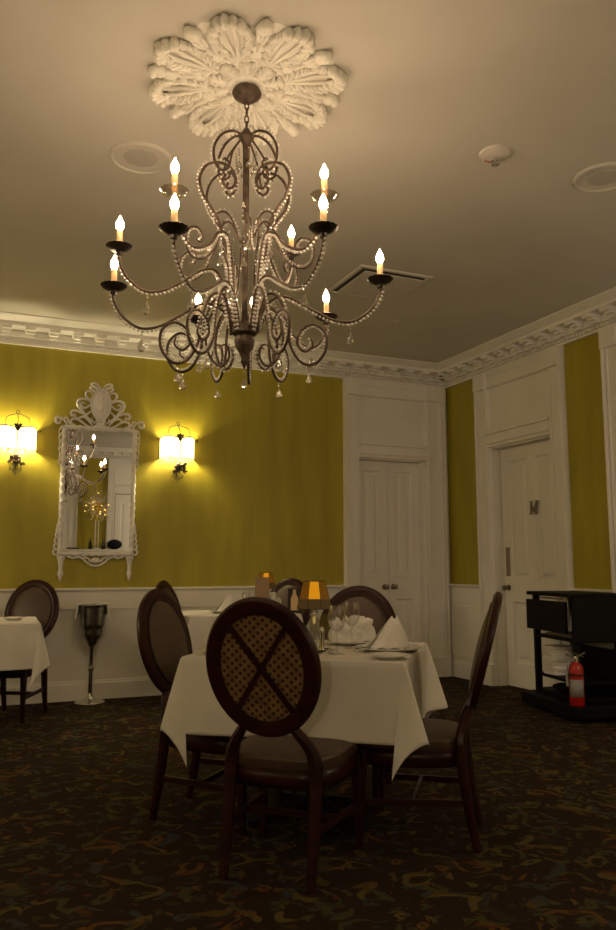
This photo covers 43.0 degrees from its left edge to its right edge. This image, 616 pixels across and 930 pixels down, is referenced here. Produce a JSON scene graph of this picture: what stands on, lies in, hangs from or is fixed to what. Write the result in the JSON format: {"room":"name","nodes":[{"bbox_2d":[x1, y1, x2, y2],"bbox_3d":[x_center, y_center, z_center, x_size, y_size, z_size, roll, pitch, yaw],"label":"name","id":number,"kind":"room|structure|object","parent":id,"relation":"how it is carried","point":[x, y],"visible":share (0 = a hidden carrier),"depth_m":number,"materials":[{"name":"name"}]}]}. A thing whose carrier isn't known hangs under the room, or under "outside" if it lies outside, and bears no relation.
{"room":"dining room","nodes":[
{"label":"dining room","id":0,"kind":"room"},
{"bbox_2d":[0,343,343,588],"bbox_3d":[-2.260,0.403,6.986,8.500,3.285,0.300,3,-8,-23],"label":"wall","id":1,"kind":"structure","parent":0,"point":[262,490],"depth_m":7.37,"materials":[{"name":"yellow paint"}]},
{"bbox_2d":[0,410,40,474],"bbox_3d":[-2.503,-0.197,6.715,0.397,0.571,0.189,3,-8,-23],"label":"wall sconce","id":2,"kind":"object","parent":1,"relation":"attached to","point":[16,437],"visible":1,"depth_m":6.68,"materials":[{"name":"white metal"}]},
{"bbox_2d":[0,677,161,705],"bbox_3d":[-2.860,1.894,6.349,7.045,0.165,0.030,3,-8,-23],"label":"baseboard","id":3,"kind":"structure","parent":1,"relation":"attached to","point":[63,691],"depth_m":6.75,"materials":[{"name":"white paint"}]},
{"bbox_2d":[52,382,144,580],"bbox_3d":[-1.871,0.139,6.975,0.796,1.779,0.073,3,-8,-22],"label":"wall mirror","id":4,"kind":"object","parent":1,"relation":"attached to","point":[96,512],"visible":1,"depth_m":6.97,"materials":[{"name":"white metal"}]},
{"bbox_2d":[62,429,132,551],"bbox_3d":[-1.872,0.232,6.966,0.600,1.100,0.004,3,-7,-22],"label":"mirror glass","id":5,"kind":"object","parent":4,"relation":"on","point":[97,464],"depth_m":6.96,"materials":[{"name":"silver mirror"}]},
{"bbox_2d":[0,589,342,684],"bbox_3d":[-2.861,1.460,6.405,7.045,0.840,0.030,3,-8,-23],"label":"wainscot","id":6,"kind":"structure","parent":1,"relation":"attached to","point":[116,654],"depth_m":6.88,"materials":[{"name":"white paint"}]},
{"bbox_2d":[0,585,345,593],"bbox_3d":[-2.857,1.049,6.448,7.045,0.043,0.052,3,-8,-23],"label":"chair rail","id":7,"kind":"object","parent":1,"relation":"attached to","point":[207,588],"visible":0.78,"depth_m":7.03,"materials":[{"name":"white paint"}]},
{"bbox_2d":[157,423,197,481],"bbox_3d":[-1.205,-0.126,7.274,0.397,0.571,0.189,3,-8,-23],"label":"wall sconce","id":8,"kind":"object","parent":1,"relation":"attached to","point":[179,446],"visible":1,"depth_m":7.24,"materials":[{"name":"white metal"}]},
{"bbox_2d":[0,311,443,387],"bbox_3d":[-2.241,-1.161,6.888,8.300,0.208,0.262,3,-8,-23],"label":"crown molding","id":9,"kind":"structure","parent":1,"relation":"attached to","point":[15,328],"depth_m":7.31,"materials":[{"name":"white paint"}]},
{"bbox_2d":[359,460,389,600],"bbox_3d":[0.675,1.066,8.094,0.378,2.240,0.107,3,-8,-23],"label":"door","id":10,"kind":"structure","parent":1,"relation":"in","point":[374,574],"depth_m":8.18,"materials":[{"name":"white paint"}]},
{"bbox_2d":[342,377,451,676],"bbox_3d":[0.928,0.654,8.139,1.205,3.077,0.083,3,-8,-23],"label":"door surround","id":11,"kind":"object","parent":1,"relation":"attached to","point":[382,420],"visible":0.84,"depth_m":8.25,"materials":[{"name":"white paint"}]},
{"bbox_2d":[387,462,420,641],"bbox_3d":[1.024,1.085,8.245,0.378,2.240,0.107,3,-8,-23],"label":"door","id":12,"kind":"structure","parent":1,"relation":"in","point":[402,478],"depth_m":8.29,"materials":[{"name":"white paint"}]},
{"bbox_2d":[445,389,450,647],"bbox_3d":[1.492,0.688,8.411,0.058,3.077,0.030,3,-8,-23],"label":"trim","id":13,"kind":"structure","parent":1,"relation":"attached to","point":[445,389],"depth_m":8.44,"materials":[{"name":"white paint"}]},
{"bbox_2d":[0,0,615,362],"bbox_3d":[-0.330,-1.845,2.791,8.900,0.100,10.200,3,-8,-23],"label":"ceiling","id":14,"kind":"structure","parent":0,"point":[509,246],"depth_m":4.24,"materials":[{"name":"paint"}]},
{"bbox_2d":[108,141,171,173],"bbox_3d":[-0.883,-1.616,4.123,0.330,0.014,0.330,3,-8,-23],"label":"ceiling speaker","id":15,"kind":"object","parent":14,"relation":"attached to","point":[139,157],"visible":1,"depth_m":4.11,"materials":[{"name":"paint"}]},
{"bbox_2d":[124,149,157,166],"bbox_3d":[-0.883,-1.617,4.123,0.176,0.007,0.176,3,-8,-23],"label":"speaker grille","id":16,"kind":"object","parent":15,"relation":"attached to","point":[132,157],"depth_m":4.12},
{"bbox_2d":[147,13,347,145],"bbox_3d":[-0.273,-1.681,3.473,0.864,0.068,0.864,1,-7,-10],"label":"ceiling medallion","id":17,"kind":"object","parent":14,"relation":"attached to","point":[200,73],"visible":0.97,"depth_m":3.39,"materials":[{"name":"paint"}]},
{"bbox_2d":[100,83,392,398],"bbox_3d":[-0.281,-0.994,3.397,1.151,1.348,1.214,3,-8,-23],"label":"chandelier","id":18,"kind":"object","parent":17,"relation":"hanging from","point":[244,330],"visible":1,"depth_m":3.32,"materials":[{"name":"brown metal"}]},
{"bbox_2d":[327,265,432,302],"bbox_3d":[0.539,-1.379,5.980,0.600,0.012,0.600,3,-8,-23],"label":"panel","id":19,"kind":"object","parent":14,"relation":"attached to","point":[355,284],"visible":0.94,"depth_m":5.98,"materials":[{"name":"paint"}]},
{"bbox_2d":[479,145,510,166],"bbox_3d":[0.977,-1.597,4.078,0.166,0.067,0.166,3,-8,-23],"label":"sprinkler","id":20,"kind":"object","parent":14,"relation":"attached to","point":[494,154],"visible":1,"depth_m":4.05,"materials":[{"name":"paint"}]},
{"bbox_2d":[572,162,615,191],"bbox_3d":[1.641,-1.591,4.335,0.330,0.014,0.330,3,-8,-23],"label":"ceiling speaker","id":21,"kind":"object","parent":14,"relation":"attached to","point":[601,177],"visible":1,"depth_m":4.34,"materials":[{"name":"paint"}]},
{"bbox_2d":[587,170,615,185],"bbox_3d":[1.641,-1.592,4.335,0.176,0.007,0.176,3,-8,-23],"label":"speaker grille","id":22,"kind":"object","parent":21,"relation":"attached to","point":[596,177],"depth_m":4.33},
{"bbox_2d":[0,676,615,929],"bbox_3d":[-0.073,1.581,2.900,9.800,0.100,11.000,3,-8,-23],"label":"floor","id":23,"kind":"structure","parent":0,"point":[81,849],"depth_m":3.31,"materials":[{"name":"carpet"}]},
{"bbox_2d":[0,580,58,723],"bbox_3d":[-2.281,1.425,6.108,0.469,1.038,0.641,-1,-7,7],"label":"dining chair","id":24,"kind":"object","parent":23,"relation":"on","point":[39,599],"visible":0.49,"depth_m":6.33,"materials":[{"name":"brown wood"}]},
{"bbox_2d":[11,587,49,627],"bbox_3d":[-2.254,1.195,6.360,0.348,0.413,0.122,-1,-7,7],"label":"cushion","id":25,"kind":"object","parent":24,"relation":"on","point":[25,601],"depth_m":6.36,"materials":[{"name":"brown fabric"}]},
{"bbox_2d":[74,603,110,705],"bbox_3d":[-1.847,1.598,6.642,0.299,0.826,0.275,3,-8,-23],"label":"stand","id":26,"kind":"object","parent":23,"relation":"on","point":[91,615],"visible":1,"depth_m":6.58,"materials":[{"name":"silver metal"}]},
{"bbox_2d":[74,603,110,620],"bbox_3d":[-1.851,1.259,6.716,0.298,0.136,0.211,2,-8,-16],"label":"towel","id":27,"kind":"object","parent":26,"relation":"hanging from","point":[85,612],"depth_m":6.59,"materials":[{"name":"white fabric"}]},
{"bbox_2d":[156,580,181,610],"bbox_3d":[-0.847,1.413,6.018,0.641,1.038,0.469,-2,-7,11],"label":"dining chair","id":28,"kind":"object","parent":23,"relation":"on","point":[163,584],"visible":0.06,"depth_m":6.15,"materials":[{"name":"brown wood"}]},
{"bbox_2d":[164,588,176,601],"bbox_3d":[-1.065,1.160,6.093,0.122,0.413,0.348,-2,-7,11],"label":"cushion","id":29,"kind":"object","parent":28,"relation":"on","point":[170,590],"depth_m":6.19,"materials":[{"name":"brown leather"}]},
{"bbox_2d":[137,588,282,834],"bbox_3d":[-0.479,1.118,3.733,0.641,1.038,0.469,-3,-8,20],"label":"dining chair","id":30,"kind":"object","parent":23,"relation":"on","point":[163,635],"visible":0.5,"depth_m":3.69,"materials":[{"name":"brown wood"}]},
{"bbox_2d":[148,600,187,681],"bbox_3d":[-0.687,0.870,3.844,0.122,0.413,0.348,-3,-8,20],"label":"cushion","id":31,"kind":"object","parent":30,"relation":"on","point":[167,627],"depth_m":3.79,"materials":[{"name":"brown leather"}]},
{"bbox_2d":[206,597,362,893],"bbox_3d":[-0.090,1.032,3.064,0.469,1.038,0.641,-3,-8,20],"label":"dining chair","id":32,"kind":"object","parent":23,"relation":"on","point":[263,664],"visible":0.99,"depth_m":2.89,"materials":[{"name":"brown wood"}]},
{"bbox_2d":[271,578,311,625],"bbox_3d":[-0.262,1.504,6.730,0.469,1.038,0.641,-3,-8,23],"label":"dining chair","id":33,"kind":"object","parent":23,"relation":"on","point":[281,590],"visible":0.14,"depth_m":7.01,"materials":[{"name":"brown wood"}]},
{"bbox_2d":[276,585,303,615],"bbox_3d":[-0.178,1.272,6.966,0.348,0.413,0.122,-3,-8,23],"label":"cushion","id":34,"kind":"object","parent":33,"relation":"on","point":[281,590],"depth_m":7.01,"materials":[{"name":"brown leather"}]},
{"bbox_2d":[247,789,372,836],"bbox_3d":[0.029,1.243,3.637,0.935,0.738,0.860,-2,-8,14],"label":"dining table","id":35,"kind":"object","parent":23,"relation":"on","point":[297,800],"visible":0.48,"depth_m":3.53,"materials":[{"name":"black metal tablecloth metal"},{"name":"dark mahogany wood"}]},
{"bbox_2d":[160,640,447,779],"bbox_3d":[0.026,1.091,3.654,1.167,0.452,0.956,-2,-8,14],"label":"tablecloth","id":36,"kind":"object","parent":35,"relation":"on","point":[364,698],"visible":0.51,"depth_m":3.19,"materials":[{"name":"white fabric"}]},
{"bbox_2d":[297,581,331,649],"bbox_3d":[0.029,0.696,3.609,0.163,0.319,0.163,0,-7,0],"label":"candle lamp","id":37,"kind":"object","parent":36,"relation":"on","point":[314,596],"visible":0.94,"depth_m":3.57,"materials":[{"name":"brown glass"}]},
{"bbox_2d":[318,626,325,652],"bbox_3d":[0.063,0.784,3.508,0.034,0.118,0.034,3,-8,-23],"label":"pepper mill","id":38,"kind":"object","parent":36,"relation":"on","point":[321,630],"visible":0.93,"depth_m":3.50,"materials":[{"name":"silver metal"}]},
{"bbox_2d":[327,640,370,645],"bbox_3d":[0.211,0.882,3.884,0.230,0.020,0.230,3,-8,-23],"label":"plate","id":39,"kind":"object","parent":36,"relation":"on","point":[364,642],"visible":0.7,"depth_m":3.80,"materials":[{"name":"white ceramic"}]},
{"bbox_2d":[328,615,375,642],"bbox_3d":[0.221,0.814,3.899,0.232,0.130,0.155,1,-7,-10],"label":"napkin","id":40,"kind":"object","parent":39,"relation":"on","point":[356,628],"visible":0.99,"depth_m":3.85,"materials":[{"name":"white fabric"}]},
{"bbox_2d":[353,646,366,651],"bbox_3d":[0.239,0.840,3.572,0.064,0.022,0.064,3,-8,-23],"label":"butter dish","id":41,"kind":"object","parent":36,"relation":"on","point":[356,649],"visible":0.83,"depth_m":3.55,"materials":[{"name":"white ceramic"}]},
{"bbox_2d":[369,652,407,659],"bbox_3d":[0.340,0.805,3.291,0.164,0.020,0.164,3,-8,-23],"label":"plate","id":42,"kind":"object","parent":36,"relation":"on","point":[380,655],"visible":1,"depth_m":3.31,"materials":[{"name":"white ceramic"}]},
{"bbox_2d":[356,644,420,651],"bbox_3d":[0.370,0.845,3.596,0.300,0.020,0.300,3,-8,-23],"label":"plate","id":43,"kind":"object","parent":36,"relation":"on","point":[411,647],"visible":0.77,"depth_m":3.53,"materials":[{"name":"white ceramic"}]},
{"bbox_2d":[365,615,408,649],"bbox_3d":[0.366,0.773,3.618,0.203,0.152,0.096,0,-7,0],"label":"napkin","id":44,"kind":"object","parent":43,"relation":"on","point":[392,635],"visible":0.98,"depth_m":3.59,"materials":[{"name":"white fabric"}]},
{"bbox_2d":[291,586,395,811],"bbox_3d":[0.216,1.162,4.079,0.469,1.038,0.641,-2,-8,15],"label":"dining chair","id":45,"kind":"object","parent":23,"relation":"on","point":[365,601],"visible":0.23,"depth_m":4.36,"materials":[{"name":"brown wood"}]},
{"bbox_2d":[328,596,385,639],"bbox_3d":[0.272,0.931,4.325,0.348,0.413,0.122,-2,-8,15],"label":"cushion","id":46,"kind":"object","parent":45,"relation":"on","point":[372,607],"depth_m":4.36,"materials":[{"name":"fabric"}]},
{"bbox_2d":[357,591,502,852],"bbox_3d":[0.544,1.078,3.428,0.641,1.038,0.469,-2,-8,13],"label":"dining chair","id":47,"kind":"object","parent":23,"relation":"on","point":[449,741],"visible":0.82,"depth_m":3.23,"materials":[{"name":"brown wood"}]},
{"bbox_2d":[469,609,488,688],"bbox_3d":[0.760,0.813,3.412,0.122,0.413,0.348,-2,-8,13],"label":"cushion","id":48,"kind":"object","parent":47,"relation":"on","point":[485,625],"depth_m":3.29,"materials":[{"name":"fabric"}]},
{"bbox_2d":[521,591,615,720],"bbox_3d":[2.100,1.479,6.168,0.515,0.935,0.830,1,-7,-12],"label":"cart","id":49,"kind":"object","parent":23,"relation":"on","point":[593,615],"visible":0.8,"depth_m":6.01,"materials":[{"name":"black laminate"}]},
{"bbox_2d":[544,671,567,674],"bbox_3d":[2.033,1.681,6.332,0.190,0.018,0.200,2,-8,-16],"label":"folded napkin","id":50,"kind":"object","parent":49,"relation":"on","point":[547,672],"visible":0.44,"depth_m":6.24,"materials":[{"name":"white fabric"}]},
{"bbox_2d":[543,668,565,672],"bbox_3d":[2.031,1.663,6.342,0.190,0.024,0.200,2,-8,-17],"label":"folded napkin","id":51,"kind":"object","parent":50,"relation":"on","point":[549,670],"visible":0.48,"depth_m":6.25,"materials":[{"name":"white fabric"}]},
{"bbox_2d":[544,666,565,670],"bbox_3d":[2.030,1.640,6.322,0.190,0.024,0.200,2,-8,-18],"label":"folded napkin","id":52,"kind":"object","parent":51,"relation":"on","point":[545,667],"visible":0.42,"depth_m":6.22,"materials":[{"name":"white fabric"}]},
{"bbox_2d":[544,663,568,667],"bbox_3d":[2.036,1.622,6.341,0.190,0.024,0.200,1,-7,-6],"label":"folded napkin","id":53,"kind":"object","parent":52,"relation":"on","point":[549,665],"visible":0.41,"depth_m":6.24,"materials":[{"name":"white fabric"}]},
{"bbox_2d":[543,660,571,664],"bbox_3d":[2.024,1.601,6.337,0.190,0.024,0.200,2,-8,-12],"label":"folded napkin","id":54,"kind":"object","parent":53,"relation":"on","point":[545,662],"visible":0.57,"depth_m":6.25,"materials":[{"name":"white fabric"}]},
{"bbox_2d":[542,657,570,661],"bbox_3d":[2.019,1.581,6.340,0.190,0.024,0.200,1,-7,-8],"label":"folded napkin","id":55,"kind":"object","parent":54,"relation":"on","point":[543,658],"visible":0.58,"depth_m":6.25,"materials":[{"name":"white fabric"}]},
{"bbox_2d":[544,655,572,659],"bbox_3d":[2.038,1.561,6.340,0.190,0.024,0.200,2,-8,-15],"label":"folded napkin","id":56,"kind":"object","parent":55,"relation":"on","point":[545,656],"visible":0.59,"depth_m":6.25,"materials":[{"name":"white fabric"}]},
{"bbox_2d":[545,653,572,657],"bbox_3d":[2.036,1.541,6.339,0.190,0.024,0.200,1,-7,-7],"label":"folded napkin","id":57,"kind":"object","parent":56,"relation":"on","point":[552,656],"visible":0.58,"depth_m":6.24,"materials":[{"name":"white fabric"}]},
{"bbox_2d":[542,651,570,654],"bbox_3d":[2.021,1.522,6.350,0.190,0.024,0.200,1,-7,-5],"label":"folded napkin","id":58,"kind":"object","parent":57,"relation":"on","point":[546,652],"visible":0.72,"depth_m":6.26,"materials":[{"name":"white fabric"}]},
{"bbox_2d":[542,648,570,652],"bbox_3d":[2.021,1.504,6.358,0.190,0.023,0.200,1,-7,-8],"label":"folded napkin","id":59,"kind":"object","parent":58,"relation":"on","point":[543,649],"visible":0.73,"depth_m":6.27,"materials":[{"name":"white fabric"}]},
{"bbox_2d":[543,644,571,649],"bbox_3d":[2.034,1.483,6.366,0.190,0.023,0.200,1,-7,-9],"label":"folded napkin","id":60,"kind":"object","parent":59,"relation":"on","point":[547,646],"visible":1,"depth_m":6.31,"materials":[{"name":"white fabric"}]},
{"bbox_2d":[546,631,571,637],"bbox_3d":[2.137,1.357,6.238,0.270,0.018,0.450,1,-7,-12],"label":"serving tray","id":61,"kind":"object","parent":49,"relation":"on","point":[569,635],"visible":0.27,"depth_m":6.29,"materials":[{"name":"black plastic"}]},
{"bbox_2d":[552,683,568,690],"bbox_3d":[2.072,1.776,6.253,0.208,0.057,0.260,2,-8,-17],"label":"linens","id":62,"kind":"object","parent":49,"relation":"on","point":[560,686],"visible":0.47,"depth_m":6.20,"materials":[{"name":"black fabric"}]},
{"bbox_2d":[565,650,584,706],"bbox_3d":[1.984,1.573,5.787,0.173,0.396,0.144,3,-8,-23],"label":"fire extinguisher","id":63,"kind":"object","parent":49,"relation":"on","point":[575,671],"visible":1,"depth_m":5.73,"materials":[{"name":"red metal"}]},
{"bbox_2d":[537,633,613,642],"bbox_3d":[2.140,1.378,6.236,0.375,0.022,0.640,1,-7,-12],"label":"shelf","id":64,"kind":"object","parent":49,"relation":"attached to","point":[539,635],"depth_m":6.16,"materials":[{"name":"black laminate"}]},
{"bbox_2d":[538,671,615,684],"bbox_3d":[2.140,1.685,6.196,0.375,0.022,0.640,1,-7,-12],"label":"shelf","id":65,"kind":"object","parent":49,"relation":"attached to","point":[590,677],"depth_m":6.10,"materials":[{"name":"black laminate"}]},
{"bbox_2d":[539,686,615,702],"bbox_3d":[2.140,1.809,6.180,0.375,0.022,0.640,1,-7,-12],"label":"shelf","id":66,"kind":"object","parent":49,"relation":"attached to","point":[593,694],"depth_m":6.09,"materials":[{"name":"black laminate"}]},
{"bbox_3d":[-0.644,1.618,6.548,0.900,0.738,0.780,3,-8,-23],"label":"dining table","id":67,"kind":"object","parent":23,"relation":"on","visible":0,"materials":[{"name":"white tablecloth fabric"}]},
{"bbox_2d":[182,610,302,652],"bbox_3d":[-0.640,1.451,6.568,1.106,0.421,0.869,3,-8,-23],"label":"tablecloth","id":68,"kind":"object","parent":67,"relation":"on","point":[199,622],"visible":0.19,"depth_m":6.06,"materials":[{"name":"white fabric"}]},
{"bbox_2d":[255,577,268,597],"bbox_3d":[-0.375,1.066,6.386,0.116,0.295,0.072,1,-7,-7],"label":"tent card","id":69,"kind":"object","parent":68,"relation":"on","point":[261,583],"visible":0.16,"depth_m":6.38,"materials":[{"name":"brown paper"}]},
{"bbox_2d":[259,572,275,588],"bbox_3d":[-0.353,1.069,6.548,0.169,0.331,0.169,0,-7,-3],"label":"candle lamp","id":70,"kind":"object","parent":68,"relation":"on","point":[264,574],"visible":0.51,"depth_m":6.51,"materials":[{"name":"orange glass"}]},
{"bbox_2d":[269,591,280,602],"bbox_3d":[-0.321,1.161,6.652,0.216,0.175,0.149,3,-8,-23],"label":"napkin","id":71,"kind":"object","parent":68,"relation":"on","point":[272,595],"visible":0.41,"depth_m":6.63,"materials":[{"name":"white fabric"}]},
{"bbox_2d":[288,588,300,612],"bbox_3d":[-0.113,1.129,6.507,0.110,0.200,0.015,0,-7,0],"label":"table sign","id":72,"kind":"object","parent":68,"relation":"on","point":[293,593],"visible":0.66,"depth_m":6.50,"materials":[{"name":"brown"}]},
{"bbox_2d":[291,590,297,609],"bbox_3d":[-0.113,1.123,6.502,0.060,0.170,0.003,0,-7,0],"label":"picture","id":73,"kind":"object","parent":72,"relation":"attached to","point":[294,599],"depth_m":6.50},
{"bbox_3d":[-0.704,1.218,6.485,0.240,0.020,0.240,3,-8,-23],"label":"plate","id":74,"kind":"object","parent":68,"relation":"on","visible":0},
{"bbox_2d":[213,594,234,610],"bbox_3d":[-0.688,1.148,6.505,0.223,0.148,0.106,4,-8,-29],"label":"napkin","id":75,"kind":"object","parent":74,"relation":"on","point":[228,600],"visible":0.7,"depth_m":6.49,"materials":[{"name":"white fabric"}]},
{"bbox_2d":[446,333,611,589],"bbox_3d":[3.587,0.033,4.153,0.350,3.285,9.600,3,-8,-23],"label":"wall","id":76,"kind":"structure","parent":0,"point":[585,424],"depth_m":6.71,"materials":[{"name":"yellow paint"}]},
{"bbox_2d":[451,659,471,679],"bbox_3d":[3.414,1.571,3.878,0.030,0.165,9.598,3,-8,-23],"label":"baseboard","id":77,"kind":"structure","parent":76,"relation":"attached to","point":[460,669],"depth_m":8.04,"materials":[{"name":"white paint"}]},
{"bbox_2d":[472,345,573,685],"bbox_3d":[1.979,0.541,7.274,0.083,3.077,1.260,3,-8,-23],"label":"door surround","id":78,"kind":"object","parent":76,"relation":"attached to","point":[524,399],"visible":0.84,"depth_m":7.37,"materials":[{"name":"white paint"}]},
{"bbox_2d":[437,287,615,388],"bbox_3d":[3.305,-1.508,4.229,0.262,0.208,9.600,3,-8,-23],"label":"crown molding","id":79,"kind":"structure","parent":76,"relation":"attached to","point":[583,319],"depth_m":7.06,"materials":[{"name":"white paint"}]},
{"bbox_2d":[500,440,558,689],"bbox_3d":[2.094,0.935,7.280,0.107,2.290,0.882,3,-8,-23],"label":"door","id":80,"kind":"structure","parent":76,"relation":"in","point":[526,474],"depth_m":7.41,"materials":[{"name":"white paint"}]},
{"bbox_2d":[449,584,611,592],"bbox_3d":[1.968,1.150,7.261,0.052,0.043,2.388,3,-8,-23],"label":"chair rail","id":81,"kind":"object","parent":76,"relation":"attached to","point":[465,586],"visible":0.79,"depth_m":7.82,"materials":[{"name":"white paint"}]},
{"bbox_2d":[449,588,613,662],"bbox_3d":[1.978,1.560,7.213,0.030,0.840,2.388,3,-8,-23],"label":"wainscot","id":82,"kind":"structure","parent":76,"relation":"attached to","point":[464,603],"depth_m":8.04,"materials":[{"name":"white paint"}]},
{"bbox_2d":[598,323,615,592],"bbox_3d":[2.640,0.346,5.764,0.083,3.077,1.070,3,-8,-23],"label":"door surround","id":83,"kind":"object","parent":76,"relation":"attached to","point":[606,335],"visible":1,"depth_m":6.29,"materials":[{"name":"white paint"}]},
{"bbox_3d":[-2.434,1.486,5.506,0.940,0.738,0.700,3,-8,-21],"label":"dining table","id":84,"kind":"object","parent":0,"visible":0,"materials":[{"name":"white tablecloth fabric"}]},
{"bbox_2d":[0,616,49,687],"bbox_3d":[-2.434,1.330,5.528,1.167,0.442,0.794,3,-8,-21],"label":"tablecloth","id":85,"kind":"object","parent":84,"relation":"on","point":[22,642],"visible":0.94,"depth_m":5.33,"materials":[{"name":"white fabric"}]},
{"bbox_2d":[3,616,24,619],"bbox_3d":[-2.133,1.113,5.664,0.150,0.020,0.150,3,-8,-23],"label":"plate","id":86,"kind":"object","parent":85,"relation":"on","point":[15,617],"visible":1,"depth_m":5.63,"materials":[{"name":"white ceramic"}]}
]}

